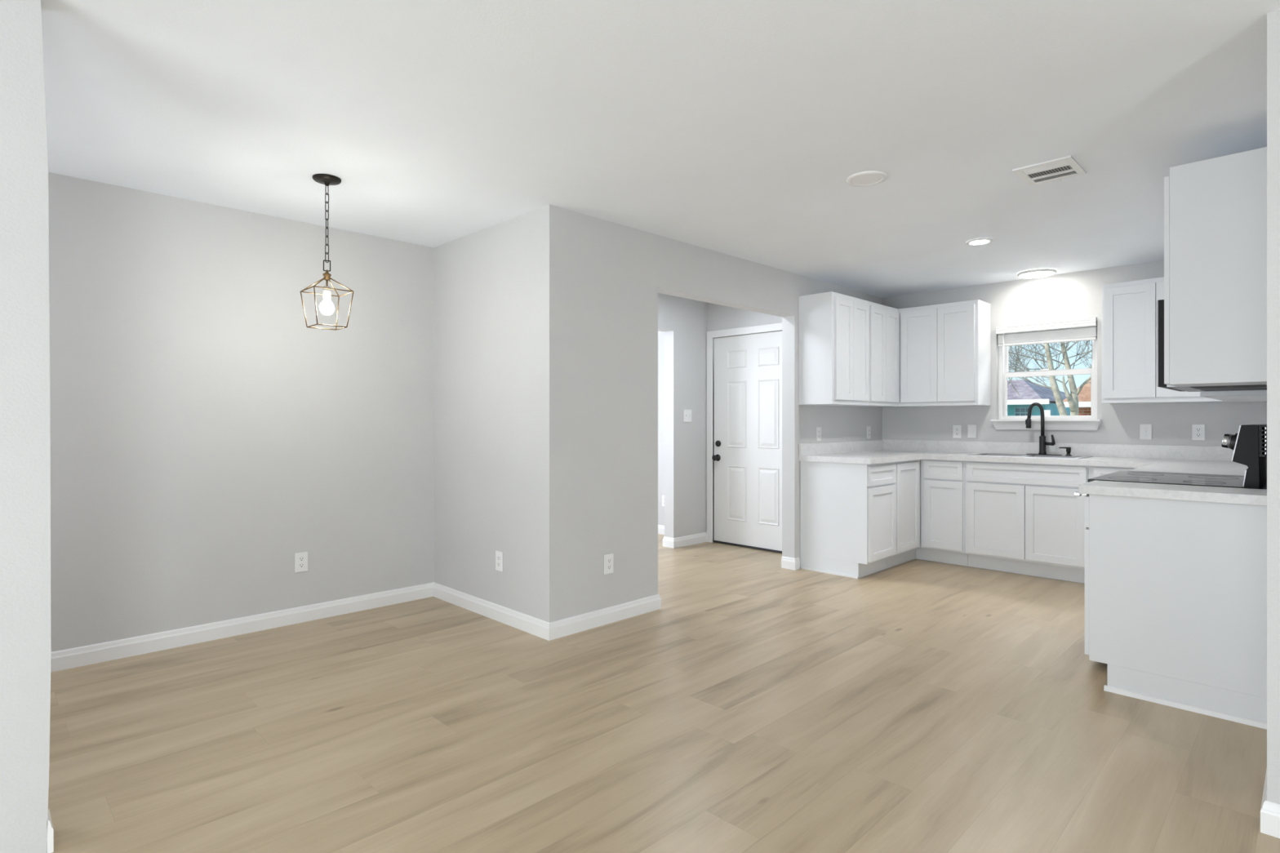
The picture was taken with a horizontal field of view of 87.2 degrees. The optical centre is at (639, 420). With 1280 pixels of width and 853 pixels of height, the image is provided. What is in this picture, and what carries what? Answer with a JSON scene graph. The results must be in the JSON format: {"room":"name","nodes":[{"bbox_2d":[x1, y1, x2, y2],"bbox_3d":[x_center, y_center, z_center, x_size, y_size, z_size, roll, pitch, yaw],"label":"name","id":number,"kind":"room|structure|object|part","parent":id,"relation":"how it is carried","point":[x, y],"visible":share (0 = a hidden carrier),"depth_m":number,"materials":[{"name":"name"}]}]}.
{"room":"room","nodes":[
{"label":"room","id":0,"kind":"room"},
{"bbox_2d":[0,0,50,852],"bbox_3d":[-2.905,0.006,0.767,3.356,2.440,0.120,0,0,-45],"label":"wall","id":1,"kind":"structure","parent":0,"point":[24,318],"depth_m":1.86,"materials":[{"name":"grey paint"}]},
{"bbox_2d":[46,808,53,852],"bbox_3d":[-1.719,1.179,1.952,0.014,0.095,0.134,0,0,-45],"label":"baseboard","id":2,"kind":"structure","parent":1,"relation":"attached to","point":[50,842],"depth_m":1.91,"materials":[{"name":"white paint"}]},
{"bbox_2d":[48,172,706,652],"bbox_3d":[-1.628,0.006,4.617,6.390,2.440,0.130,0,0,-45],"label":"wall","id":3,"kind":"structure","parent":0,"point":[205,437],"depth_m":3.85,"materials":[{"name":"grey paint"}]},
{"bbox_2d":[50,582,433,672],"bbox_3d":[-2.643,1.179,3.510,3.390,0.095,0.014,0,0,-45],"label":"baseboard","id":4,"kind":"structure","parent":3,"relation":"attached to","point":[67,659],"depth_m":3.80,"materials":[{"name":"white paint"}]},
{"bbox_2d":[294,551,307,573],"bbox_3d":[-2.061,0.860,4.090,0.074,0.118,0.008,0,0,-45],"label":"wall outlet","id":5,"kind":"object","parent":3,"relation":"attached to","point":[300,558],"visible":1,"depth_m":4.09,"materials":[{"name":"white plastic"}]},
{"bbox_2d":[298,556,304,561],"bbox_3d":[-2.059,0.841,4.088,0.033,0.027,0.002,0,0,-45],"label":"receptacle","id":6,"kind":"object","parent":5,"relation":"attached to","point":[300,558],"depth_m":4.09,"materials":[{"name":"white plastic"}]},
{"bbox_2d":[298,562,304,568],"bbox_3d":[-2.059,0.879,4.088,0.033,0.027,0.002,0,0,-45],"label":"receptacle","id":7,"kind":"object","parent":5,"relation":"attached to","point":[301,565],"depth_m":4.09,"materials":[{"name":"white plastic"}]},
{"bbox_2d":[662,537,673,548],"bbox_3d":[0.277,1.179,6.513,0.014,0.095,0.148,0,0,-45],"label":"baseboard","id":8,"kind":"structure","parent":3,"relation":"attached to","point":[668,542],"depth_m":6.51,"materials":[{"name":"white paint"}]},
{"bbox_2d":[683,409,691,422],"bbox_3d":[0.472,-0.049,6.610,0.118,0.122,0.016,0,0,-45],"label":"light switch","id":9,"kind":"object","parent":3,"relation":"attached to","point":[686,413],"visible":1,"depth_m":6.61,"materials":[{"name":"white plastic"}]},
{"bbox_2d":[673,532,706,548],"bbox_3d":[0.502,1.179,6.642,0.514,0.095,0.014,0,0,-45],"label":"baseboard","id":10,"kind":"structure","parent":3,"relation":"attached to","point":[691,540],"depth_m":6.63,"materials":[{"name":"white paint"}]},
{"bbox_2d":[434,204,566,622],"bbox_3d":[-0.975,0.006,4.321,0.120,2.440,1.450,0,0,-45],"label":"wall","id":11,"kind":"structure","parent":0,"point":[500,288],"depth_m":4.08,"materials":[{"name":"grey paint"}]},
{"bbox_2d":[433,582,549,640],"bbox_3d":[-0.976,1.179,4.226,0.014,0.095,1.344,0,0,-45],"label":"baseboard","id":12,"kind":"structure","parent":11,"relation":"attached to","point":[530,624],"depth_m":4.14,"materials":[{"name":"white paint"}]},
{"bbox_2d":[495,551,502,571],"bbox_3d":[-0.864,0.860,4.116,0.008,0.118,0.074,0,0,-45],"label":"wall outlet","id":13,"kind":"object","parent":11,"relation":"attached to","point":[499,555],"visible":1,"depth_m":4.11,"materials":[{"name":"white plastic"}]},
{"bbox_2d":[40,0,1279,297],"bbox_3d":[0.115,-1.274,2.086,9.900,0.120,10.400,0,0,-45],"label":"ceiling","id":14,"kind":"structure","parent":0,"point":[737,128],"depth_m":2.69,"materials":[{"name":"white paint"}]},
{"bbox_2d":[300,173,353,330],"bbox_3d":[-1.566,-0.840,3.362,0.192,0.746,0.192,0,0,-45],"label":"pendant lantern","id":15,"kind":"object","parent":14,"relation":"hanging from","point":[326,307],"visible":1,"depth_m":3.35,"materials":[{"name":"brown metal"}]},
{"bbox_2d":[323,285,330,298],"bbox_3d":[-1.566,-0.643,3.362,0.035,0.062,0.035,0,0,-45],"label":"socket","id":16,"kind":"object","parent":15,"relation":"attached to","point":[326,292],"depth_m":3.35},
{"bbox_3d":[-1.566,-0.571,3.362,0.068,0.083,0.068,0,0,-45],"label":"bulb","id":17,"kind":"part","parent":15,"relation":"part of","materials":[{"name":"white glass"}]},
{"bbox_2d":[845,170,887,186],"bbox_3d":[1.131,-1.208,3.354,0.196,0.011,0.196,0,0,-45],"label":"recessed light","id":18,"kind":"object","parent":14,"relation":"in","point":[866,178],"visible":1,"depth_m":3.34,"materials":[{"name":"white plastic"}]},
{"bbox_2d":[965,237,993,244],"bbox_3d":[2.289,-1.208,4.530,0.166,0.011,0.166,0,0,-45],"label":"recessed light","id":19,"kind":"object","parent":14,"relation":"in","point":[980,241],"visible":1,"depth_m":4.50,"materials":[{"name":"white plastic"}]},
{"bbox_2d":[1017,268,1056,278],"bbox_3d":[3.232,-1.198,5.475,0.276,0.031,0.276,0,0,-45],"label":"recessed light","id":20,"kind":"object","parent":14,"relation":"in","point":[1036,273],"visible":1,"depth_m":5.41,"materials":[{"name":"white plastic"}]},
{"bbox_2d":[1018,271,1054,278],"bbox_3d":[3.232,-1.187,5.475,0.248,0.010,0.248,0,0,-45],"label":"diffuser","id":21,"kind":"object","parent":20,"relation":"attached to","point":[1024,274],"depth_m":5.44,"materials":[{"name":"white plastic"}]},
{"bbox_2d":[1012,155,1086,186],"bbox_3d":[1.987,-1.203,3.259,0.295,0.020,0.244,0,0,-45],"label":"ceiling vent","id":22,"kind":"object","parent":14,"relation":"in","point":[1064,167],"visible":1,"depth_m":3.25,"materials":[{"name":"white plastic"}]},
{"bbox_2d":[48,533,1279,852],"bbox_3d":[0.115,1.256,2.086,9.900,0.060,10.400,0,0,-45],"label":"floor","id":23,"kind":"structure","parent":0,"point":[915,705],"depth_m":2.65,"materials":[{"name":"brown wood"}]},
{"bbox_2d":[795,461,896,578],"bbox_3d":[1.683,0.779,5.507,0.579,0.893,0.609,0,0,-45],"label":"base cabinet","id":24,"kind":"object","parent":23,"relation":"on","point":[848,511],"depth_m":5.35,"materials":[{"name":"white paint"}]},
{"bbox_2d":[800,567,857,578],"bbox_3d":[1.516,1.219,5.393,0.011,0.014,0.500,0,0,-45],"label":"trim","id":25,"kind":"structure","parent":24,"relation":"attached to","point":[804,568],"depth_m":5.38,"materials":[{"name":"white paint"}]},
{"bbox_3d":[1.923,0.429,5.330,0.453,0.150,0.018,0,0,-45],"label":"drawer","id":26,"kind":"part","parent":24,"relation":"part of","materials":[{"name":"white paint"}]},
{"bbox_3d":[1.923,0.804,5.330,0.453,0.568,0.018,0,0,-45],"label":"door","id":27,"kind":"part","parent":24,"relation":"part of","materials":[{"name":"white paint"}]},
{"bbox_2d":[886,459,919,568],"bbox_3d":[2.095,0.779,5.914,0.576,0.892,0.607,0,0,-45],"label":"base cabinet","id":28,"kind":"object","parent":23,"relation":"on","point":[908,473],"visible":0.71,"depth_m":5.67,"materials":[{"name":"white paint"}]},
{"bbox_3d":[2.255,0.721,5.659,0.428,0.734,0.018,0,0,-45],"label":"door","id":29,"kind":"part","parent":28,"relation":"part of","materials":[{"name":"white paint"}]},
{"bbox_2d":[915,459,968,566],"bbox_3d":[2.725,0.779,5.930,0.524,0.892,0.440,0,0,-45],"label":"base cabinet","id":30,"kind":"object","parent":23,"relation":"on","point":[942,482],"visible":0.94,"depth_m":5.73,"materials":[{"name":"white paint"}]},
{"bbox_3d":[2.579,0.419,5.719,0.018,0.151,0.321,0,0,-45],"label":"drawer","id":31,"kind":"part","parent":30,"relation":"part of","materials":[{"name":"white paint"}]},
{"bbox_3d":[2.579,0.799,5.719,0.018,0.578,0.321,0,0,-45],"label":"door","id":32,"kind":"part","parent":30,"relation":"part of","materials":[{"name":"white paint"}]},
{"bbox_2d":[964,461,1088,583],"bbox_3d":[3.189,0.779,5.463,0.524,0.892,0.872,0,0,-45],"label":"base cabinet","id":33,"kind":"object","parent":23,"relation":"on","point":[1022,518],"visible":0.86,"depth_m":5.27,"materials":[{"name":"white paint"}]},
{"bbox_3d":[2.869,0.799,5.426,0.018,0.578,0.430,0,0,-45],"label":"door","id":34,"kind":"part","parent":33,"relation":"part of","materials":[{"name":"white paint"}]},
{"bbox_3d":[3.022,0.409,5.298,0.018,0.153,0.872,0,0,-45],"label":"rail","id":35,"kind":"part","parent":33,"relation":"part of","materials":[{"name":"white paint"}]},
{"bbox_3d":[3.014,0.419,5.280,0.018,0.151,0.842,0,0,-45],"label":"false drawer","id":36,"kind":"part","parent":33,"relation":"part of","materials":[{"name":"white paint"}]},
{"bbox_3d":[3.167,0.799,5.125,0.018,0.578,0.406,0,0,-45],"label":"door","id":37,"kind":"part","parent":33,"relation":"part of","materials":[{"name":"white paint"}]},
{"bbox_2d":[1088,466,1136,479],"bbox_3d":[3.880,0.779,4.766,0.524,0.892,1.088,0,0,-45],"label":"base cabinet","id":38,"kind":"object","parent":23,"relation":"on","point":[1093,471],"visible":0.1,"depth_m":4.91,"materials":[{"name":"white paint"}]},
{"bbox_3d":[3.473,0.419,4.817,0.018,0.151,0.370,0,0,-45],"label":"drawer","id":39,"kind":"part","parent":38,"relation":"part of","materials":[{"name":"white paint"}]},
{"bbox_2d":[1073,424,1266,662],"bbox_3d":[2.728,0.622,3.430,0.768,1.206,0.730,0,0,-45],"label":"range","id":40,"kind":"object","parent":23,"relation":"on","point":[1249,445],"visible":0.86,"depth_m":3.04,"materials":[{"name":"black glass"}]},
{"bbox_3d":[2.492,0.374,3.667,0.708,0.020,0.062,0,0,-45],"label":"handle","id":41,"kind":"part","parent":40,"relation":"part of","materials":[{"name":"silver metal"}]},
{"bbox_2d":[1088,471,1244,488],"bbox_3d":[2.722,0.301,3.436,0.768,0.019,0.577,0,0,-45],"label":"cooktop","id":42,"kind":"object","parent":40,"relation":"in","point":[1236,482],"depth_m":3.39,"materials":[{"name":"black ceramic"}]},
{"bbox_3d":[2.666,0.096,3.035,0.072,0.074,0.059,0,0,-45],"label":"control knob","id":43,"kind":"part","parent":40,"relation":"part of","materials":[{"name":"black metal"}]},
{"bbox_3d":[2.912,0.099,3.245,0.764,0.159,0.032,0,0,-45],"label":"control panel","id":44,"kind":"part","parent":40,"relation":"part of","materials":[{"name":"silver metal"}]},
{"bbox_3d":[2.931,0.253,3.225,0.764,0.076,0.014,0,0,-45],"label":"trim","id":45,"kind":"part","parent":40,"relation":"part of","materials":[{"name":"silver metal"}]},
{"bbox_2d":[1084,494,1266,723],"bbox_3d":[2.400,0.782,2.992,0.302,0.886,0.654,0,0,-45],"label":"base cabinet","id":46,"kind":"object","parent":23,"relation":"on","point":[1175,591],"visible":0.9,"depth_m":2.87,"materials":[{"name":"white paint"}]},
{"bbox_3d":[2.176,0.423,3.218,0.294,0.142,0.018,0,0,-45],"label":"drawer","id":47,"kind":"part","parent":46,"relation":"part of","materials":[{"name":"white paint"}]},
{"bbox_3d":[2.176,0.794,3.218,0.294,0.580,0.018,0,0,-45],"label":"door","id":48,"kind":"part","parent":46,"relation":"part of","materials":[{"name":"white paint"}]},
{"bbox_2d":[1078,480,1266,506],"bbox_3d":[2.385,0.317,2.990,0.330,0.042,0.672,0,0,-45],"label":"countertop","id":49,"kind":"structure","parent":46,"relation":"on","point":[1249,496],"depth_m":2.90,"materials":[{"name":"stone"}]},
{"bbox_2d":[1103,684,1266,729],"bbox_3d":[2.315,1.215,2.853,0.013,0.022,0.576,0,0,-45],"label":"trim","id":50,"kind":"structure","parent":46,"relation":"attached to","point":[1259,724],"depth_m":2.84,"materials":[{"name":"white paint"}]},
{"bbox_3d":[3.459,0.779,4.043,1.122,0.892,0.654,0,0,-45],"label":"base cabinet","id":51,"kind":"object","parent":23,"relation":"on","visible":0},
{"bbox_2d":[798,439,1248,476],"bbox_3d":[2.842,0.258,5.027,1.631,0.148,2.920,0,0,-45],"label":"countertop","id":52,"kind":"structure","parent":51,"relation":"on","point":[1185,460],"depth_m":5.34,"materials":[{"name":"stone"}]},
{"bbox_2d":[967,453,1093,459],"bbox_3d":[3.168,0.372,5.479,0.455,0.181,0.796,0,0,-45],"label":"sink","id":53,"kind":"object","parent":52,"relation":"in","point":[1077,457],"visible":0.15,"depth_m":5.46,"materials":[{"name":"silver metal"}]},
{"bbox_3d":[3.011,0.375,5.584,0.294,0.176,0.344,0,0,-45],"label":"bowl","id":54,"kind":"part","parent":53,"relation":"part of","materials":[{"name":"silver metal"}]},
{"bbox_3d":[3.272,0.375,5.322,0.294,0.176,0.344,0,0,-45],"label":"bowl","id":55,"kind":"part","parent":53,"relation":"part of","materials":[{"name":"silver metal"}]},
{"bbox_2d":[1058,447,1071,456],"bbox_3d":[3.436,0.247,5.428,0.046,0.070,0.092,0,0,-45],"label":"soap dispenser","id":56,"kind":"object","parent":53,"relation":"on","point":[1068,449],"visible":1,"depth_m":5.40,"materials":[{"name":"black metal"}]},
{"bbox_2d":[1025,402,1062,455],"bbox_3d":[3.325,0.064,5.538,0.064,0.435,0.256,0,0,-45],"label":"kitchen faucet","id":57,"kind":"object","parent":52,"relation":"on","point":[1042,442],"visible":1,"depth_m":5.53,"materials":[{"name":"black metal"}]},
{"bbox_3d":[3.284,-0.013,5.574,0.125,0.280,0.030,0,0,38],"label":"spout","id":58,"kind":"part","parent":57,"relation":"part of","materials":[{"name":"black metal"}]},
{"bbox_3d":[3.329,0.279,5.537,0.060,0.007,0.249,0,0,-45],"label":"plate","id":59,"kind":"part","parent":57,"relation":"part of","materials":[{"name":"black metal"}]},
{"bbox_3d":[3.361,0.158,5.504,0.026,0.091,0.072,0,0,-45],"label":"lever handle","id":60,"kind":"part","parent":57,"relation":"part of","materials":[{"name":"black metal"}]},
{"bbox_2d":[657,302,782,542],"bbox_3d":[0.401,0.006,7.193,0.120,2.440,3.350,0,0,-45],"label":"wall","id":61,"kind":"structure","parent":0,"point":[719,317],"depth_m":6.78,"materials":[{"name":"grey paint"}]},
{"bbox_2d":[662,495,664,506],"bbox_3d":[0.264,0.864,7.240,0.008,0.118,0.074,0,0,-45],"label":"wall outlet","id":62,"kind":"object","parent":61,"relation":"attached to","point":[663,496],"visible":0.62,"depth_m":7.25,"materials":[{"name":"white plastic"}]},
{"bbox_2d":[706,322,782,542],"bbox_3d":[1.073,0.161,6.462,0.076,2.130,1.052,0,0,-45],"label":"trim","id":63,"kind":"structure","parent":61,"relation":"attached to","point":[775,326],"depth_m":6.77,"materials":[{"name":"white paint"}]},
{"bbox_2d":[711,330,782,553],"bbox_3d":[1.057,0.195,6.446,0.114,2.054,0.908,0,0,-45],"label":"door","id":64,"kind":"structure","parent":61,"relation":"in","point":[747,458],"depth_m":6.47,"materials":[{"name":"white paint"}]},
{"bbox_3d":[0.757,0.370,6.716,0.070,0.066,0.066,0,0,-45],"label":"knob","id":65,"kind":"part","parent":64,"relation":"part of","materials":[{"name":"black metal"}]},
{"bbox_2d":[566,208,882,617],"bbox_3d":[0.943,0.006,5.287,3.965,2.440,0.120,0,0,-45],"label":"wall","id":66,"kind":"structure","parent":0,"point":[616,273],"depth_m":4.22,"materials":[{"name":"grey paint"}]},
{"bbox_2d":[548,594,661,640],"bbox_3d":[-0.190,1.179,4.069,0.908,0.095,0.014,0,0,-45],"label":"baseboard","id":67,"kind":"structure","parent":66,"relation":"attached to","point":[574,624],"depth_m":4.03,"materials":[{"name":"white paint"}]},
{"bbox_2d":[604,553,613,574],"bbox_3d":[-0.188,0.868,4.074,0.074,0.118,0.008,0,0,-45],"label":"wall outlet","id":68,"kind":"object","parent":66,"relation":"attached to","point":[608,558],"visible":1,"depth_m":4.07,"materials":[{"name":"white plastic"}]},
{"bbox_2d":[781,555,795,570],"bbox_3d":[1.230,1.179,5.562,0.014,0.095,0.134,0,0,-45],"label":"baseboard","id":69,"kind":"structure","parent":66,"relation":"attached to","point":[787,562],"depth_m":5.56,"materials":[{"name":"white paint"}]},
{"bbox_2d":[816,426,821,440],"bbox_3d":[1.542,0.113,5.790,0.074,0.118,0.008,0,0,-45],"label":"wall outlet","id":70,"kind":"object","parent":66,"relation":"attached to","point":[818,428],"visible":1,"depth_m":5.78,"materials":[{"name":"white plastic"}]},
{"bbox_2d":[798,291,869,405],"bbox_3d":[1.650,-0.583,5.673,0.623,0.898,0.323,0,0,-45],"label":"upper cabinet","id":71,"kind":"object","parent":66,"relation":"attached to","point":[833,327],"visible":1,"depth_m":5.49,"materials":[{"name":"white paint"}]},
{"bbox_3d":[1.662,-0.583,5.470,0.278,0.826,0.018,0,0,-45],"label":"door","id":72,"kind":"part","parent":71,"relation":"part of","materials":[{"name":"white paint"}]},
{"bbox_3d":[1.861,-0.583,5.668,0.278,0.826,0.018,0,0,-45],"label":"door","id":73,"kind":"part","parent":71,"relation":"part of","materials":[{"name":"white paint"}]},
{"bbox_2d":[866,426,871,438],"bbox_3d":[2.191,0.111,6.433,0.074,0.118,0.008,0,0,-45],"label":"wall outlet","id":74,"kind":"object","parent":66,"relation":"attached to","point":[868,428],"visible":1,"depth_m":6.43,"materials":[{"name":"white plastic"}]},
{"bbox_2d":[844,301,899,406],"bbox_3d":[2.078,-0.583,6.098,0.578,0.898,0.323,0,0,-45],"label":"upper cabinet","id":75,"kind":"object","parent":66,"relation":"attached to","point":[884,321],"visible":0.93,"depth_m":5.97,"materials":[{"name":"white paint"}]},
{"bbox_3d":[2.085,-0.583,5.890,0.272,0.826,0.018,0,0,-45],"label":"door","id":76,"kind":"part","parent":75,"relation":"part of","materials":[{"name":"white paint"}]},
{"bbox_3d":[2.279,-0.583,6.083,0.269,0.826,0.018,0,0,-45],"label":"door","id":77,"kind":"part","parent":75,"relation":"part of","materials":[{"name":"white paint"}]},
{"bbox_2d":[882,259,1266,543],"bbox_3d":[3.506,0.006,5.625,0.150,2.440,3.250,0,0,-45],"label":"wall","id":78,"kind":"structure","parent":0,"point":[1073,295],"depth_m":5.53,"materials":[{"name":"grey paint"}]},
{"bbox_2d":[870,299,991,407],"bbox_3d":[2.627,-0.583,6.166,0.332,0.898,0.998,0,0,-45],"label":"upper cabinet","id":79,"kind":"object","parent":78,"relation":"attached to","point":[945,348],"visible":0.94,"depth_m":5.89,"materials":[{"name":"white paint"}]},
{"bbox_3d":[2.514,-0.583,6.057,0.018,0.826,0.327,0,0,-45],"label":"door","id":80,"kind":"part","parent":79,"relation":"part of","materials":[{"name":"white paint"}]},
{"bbox_3d":[2.740,-0.583,5.829,0.018,0.826,0.308,0,0,-45],"label":"door","id":81,"kind":"part","parent":79,"relation":"part of","materials":[{"name":"white paint"}]},
{"bbox_2d":[952,425,961,438],"bbox_3d":[2.893,0.098,6.129,0.008,0.118,0.074,0,0,-45],"label":"wall outlet","id":82,"kind":"object","parent":78,"relation":"attached to","point":[957,429],"visible":1,"depth_m":6.13,"materials":[{"name":"white plastic"}]},
{"bbox_2d":[967,424,976,438],"bbox_3d":[2.984,0.094,6.038,0.008,0.118,0.074,0,0,-45],"label":"wall plate","id":83,"kind":"object","parent":78,"relation":"attached to","point":[971,428],"visible":1,"depth_m":6.04,"materials":[{"name":"white plastic"}]},
{"bbox_2d":[799,439,1233,461],"bbox_3d":[2.842,0.236,5.026,1.630,0.104,2.918,0,0,-45],"label":"backsplash","id":84,"kind":"structure","parent":78,"relation":"attached to","point":[1115,451],"depth_m":5.65,"materials":[{"name":"stone"}]},
{"bbox_2d":[990,419,1102,430],"bbox_3d":[3.386,0.032,5.624,0.129,0.088,0.806,0,0,-45],"label":"trim","id":85,"kind":"structure","parent":78,"relation":"attached to","point":[1050,424],"depth_m":5.56,"materials":[{"name":"white paint"}]},
{"bbox_2d":[998,318,1097,419],"bbox_3d":[3.457,-0.421,5.699,0.075,0.820,0.745,0,0,-45],"label":"window","id":86,"kind":"structure","parent":78,"relation":"in","point":[1093,371],"depth_m":5.68,"materials":[{"name":"white plastic"}]},
{"bbox_2d":[995,317,1097,417],"bbox_3d":[3.401,-0.430,5.643,0.092,0.788,0.735,0,0,-45],"label":"window blind","id":87,"kind":"object","parent":86,"relation":"attached to","point":[1080,333],"visible":1,"depth_m":5.62,"materials":[{"name":"white paint"}]},
{"bbox_3d":[3.416,-0.663,5.659,0.048,0.019,0.726,0,0,-45],"label":"rail","id":88,"kind":"part","parent":87,"relation":"part of","materials":[{"name":"white paint"}]},
{"bbox_3d":[3.448,-0.212,5.684,0.004,0.336,0.629,0,0,-45],"label":"glass pane","id":89,"kind":"part","parent":86,"relation":"part of","materials":[{"name":"clear glass"}]},
{"bbox_3d":[3.445,-0.225,5.687,0.026,0.405,0.689,0,0,-45],"label":"sash","id":90,"kind":"part","parent":86,"relation":"part of","materials":[{"name":"white plastic"}]},
{"bbox_3d":[3.466,-0.595,5.708,0.024,0.415,0.689,0,0,-45],"label":"sash","id":91,"kind":"part","parent":86,"relation":"part of","materials":[{"name":"white plastic"}]},
{"bbox_2d":[1139,424,1151,439],"bbox_3d":[3.868,0.084,5.140,0.016,0.118,0.074,0,0,-45],"label":"light switch","id":92,"kind":"object","parent":78,"relation":"attached to","point":[1145,430],"visible":1,"depth_m":5.14,"materials":[{"name":"white plastic"}]},
{"bbox_2d":[1102,276,1266,404],"bbox_3d":[3.965,-0.583,4.817,0.332,0.898,1.042,0,0,-45],"label":"upper cabinet","id":93,"kind":"object","parent":78,"relation":"attached to","point":[1129,308],"visible":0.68,"depth_m":4.94,"materials":[{"name":"white paint"}]},
{"bbox_3d":[3.607,-0.583,4.955,0.018,0.826,0.312,0,0,-45],"label":"door","id":94,"kind":"part","parent":93,"relation":"part of","materials":[{"name":"white paint"}]},
{"bbox_3d":[3.830,-0.583,4.729,0.018,0.826,0.314,0,0,-45],"label":"door","id":95,"kind":"part","parent":93,"relation":"part of","materials":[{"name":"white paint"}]},
{"bbox_2d":[1191,424,1204,440],"bbox_3d":[4.091,0.084,4.921,0.008,0.118,0.074,0,0,-45],"label":"wall outlet","id":96,"kind":"object","parent":78,"relation":"attached to","point":[1197,430],"visible":1,"depth_m":4.92,"materials":[{"name":"white plastic"}]},
{"bbox_2d":[1195,427,1201,431],"bbox_3d":[4.089,0.065,4.920,0.002,0.027,0.033,0,0,-45],"label":"receptacle","id":97,"kind":"object","parent":96,"relation":"attached to","point":[1197,429],"depth_m":4.92,"materials":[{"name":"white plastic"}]},
{"bbox_2d":[1195,433,1201,436],"bbox_3d":[4.089,0.103,4.920,0.002,0.027,0.033,0,0,-45],"label":"receptacle","id":98,"kind":"object","parent":96,"relation":"attached to","point":[1196,434],"depth_m":4.92,"materials":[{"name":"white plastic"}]},
{"bbox_2d":[1266,8,1279,804],"bbox_3d":[3.202,0.006,3.240,3.640,2.440,0.120,0,0,-45],"label":"wall","id":99,"kind":"structure","parent":0,"point":[1273,17],"depth_m":1.99,"materials":[{"name":"grey paint"}]},
{"bbox_2d":[1164,146,1266,386],"bbox_3d":[2.503,-0.625,2.888,0.302,0.936,0.360,0,0,-45],"label":"upper cabinet","id":100,"kind":"object","parent":99,"relation":"attached to","point":[1215,208],"visible":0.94,"depth_m":2.79,"materials":[{"name":"white paint"}]},
{"bbox_3d":[2.383,-0.609,3.009,0.294,0.897,0.018,0,0,-45],"label":"door","id":101,"kind":"part","parent":100,"relation":"part of","materials":[{"name":"white paint"}]},
{"bbox_2d":[1200,390,1266,400],"bbox_3d":[3.629,-0.583,4.004,1.320,0.898,0.360,0,0,-45],"label":"upper cabinet","id":102,"kind":"object","parent":99,"relation":"attached to","point":[1242,395],"visible":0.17,"depth_m":3.63,"materials":[{"name":"white paint"}]},
{"bbox_2d":[1260,768,1266,809],"bbox_3d":[2.184,1.179,2.325,0.934,0.095,0.014,0,0,-45],"label":"baseboard","id":103,"kind":"structure","parent":99,"relation":"attached to","point":[1264,792],"depth_m":2.07,"materials":[{"name":"white paint"}]},
{"bbox_3d":[2.885,-0.834,3.267,0.766,0.519,0.360,0,0,-45],"label":"upper cabinet","id":104,"kind":"object","parent":99,"relation":"attached to","visible":0},
{"bbox_2d":[1156,299,1266,391],"bbox_3d":[2.845,-0.364,3.310,0.758,0.414,0.474,0,0,-45],"label":"microwave","id":105,"kind":"object","parent":104,"relation":"attached to","point":[1160,303],"visible":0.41,"depth_m":3.17,"materials":[{"name":"black metal"}]},
{"bbox_3d":[2.724,-0.366,3.432,0.758,0.409,0.035,0,0,-45],"label":"door","id":106,"kind":"part","parent":105,"relation":"part of","materials":[{"name":"black ceramic"}]},
{"bbox_3d":[3.257,0.006,0.685,0.120,2.440,3.586,0,0,-45],"label":"wall","id":107,"kind":"structure","parent":0,"visible":0},
{"bbox_2d":[1260,800,1279,838],"bbox_3d":[3.162,1.179,0.685,0.014,0.095,3.720,0,0,-45],"label":"baseboard","id":108,"kind":"structure","parent":107,"relation":"attached to","point":[1270,811],"depth_m":1.99,"materials":[{"name":"white paint"}]},
{"label":"outside","id":109,"kind":"structure","parent":0,"visible":0},
{"bbox_3d":[13.083,1.601,34.099,53.400,0.150,90.000,0,0,-45],"label":"ground","id":110,"kind":"structure","parent":109,"visible":0},
{"bbox_2d":[1007,379,1070,415],"bbox_3d":[9.529,0.056,29.730,8.600,2.940,17.200,0,0,-45],"label":"house","id":111,"kind":"structure","parent":110,"relation":"on","point":[1029,393],"depth_m":21.73,"materials":[{"name":"teal paint"}]},
{"bbox_2d":[1007,327,1092,415],"bbox_3d":[7.073,-0.873,11.710,4.905,4.801,3.439,0,0,8],"label":"bare tree","id":112,"kind":"object","parent":110,"relation":"on","point":[1072,397],"visible":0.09,"depth_m":11.53,"materials":[{"name":"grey plant"}]},
{"bbox_2d":[1062,379,1091,415],"bbox_3d":[18.088,0.016,15.332,6.720,3.020,13.300,0,0,-45],"label":"house","id":113,"kind":"structure","parent":110,"relation":"on","point":[1084,396],"depth_m":17.80,"materials":[{"name":"red brick"}]},
{"bbox_3d":[-1.132,0.006,6.609,3.120,2.440,2.020,0,0,-45],"label":"wall","id":114,"kind":"structure","parent":0,"visible":0},
{"bbox_2d":[657,524,664,534],"bbox_3d":[-0.083,1.179,7.586,0.014,0.095,1.910,0,0,-45],"label":"baseboard","id":115,"kind":"structure","parent":114,"relation":"attached to","point":[660,528],"depth_m":7.26,"materials":[{"name":"white paint"}]}
]}

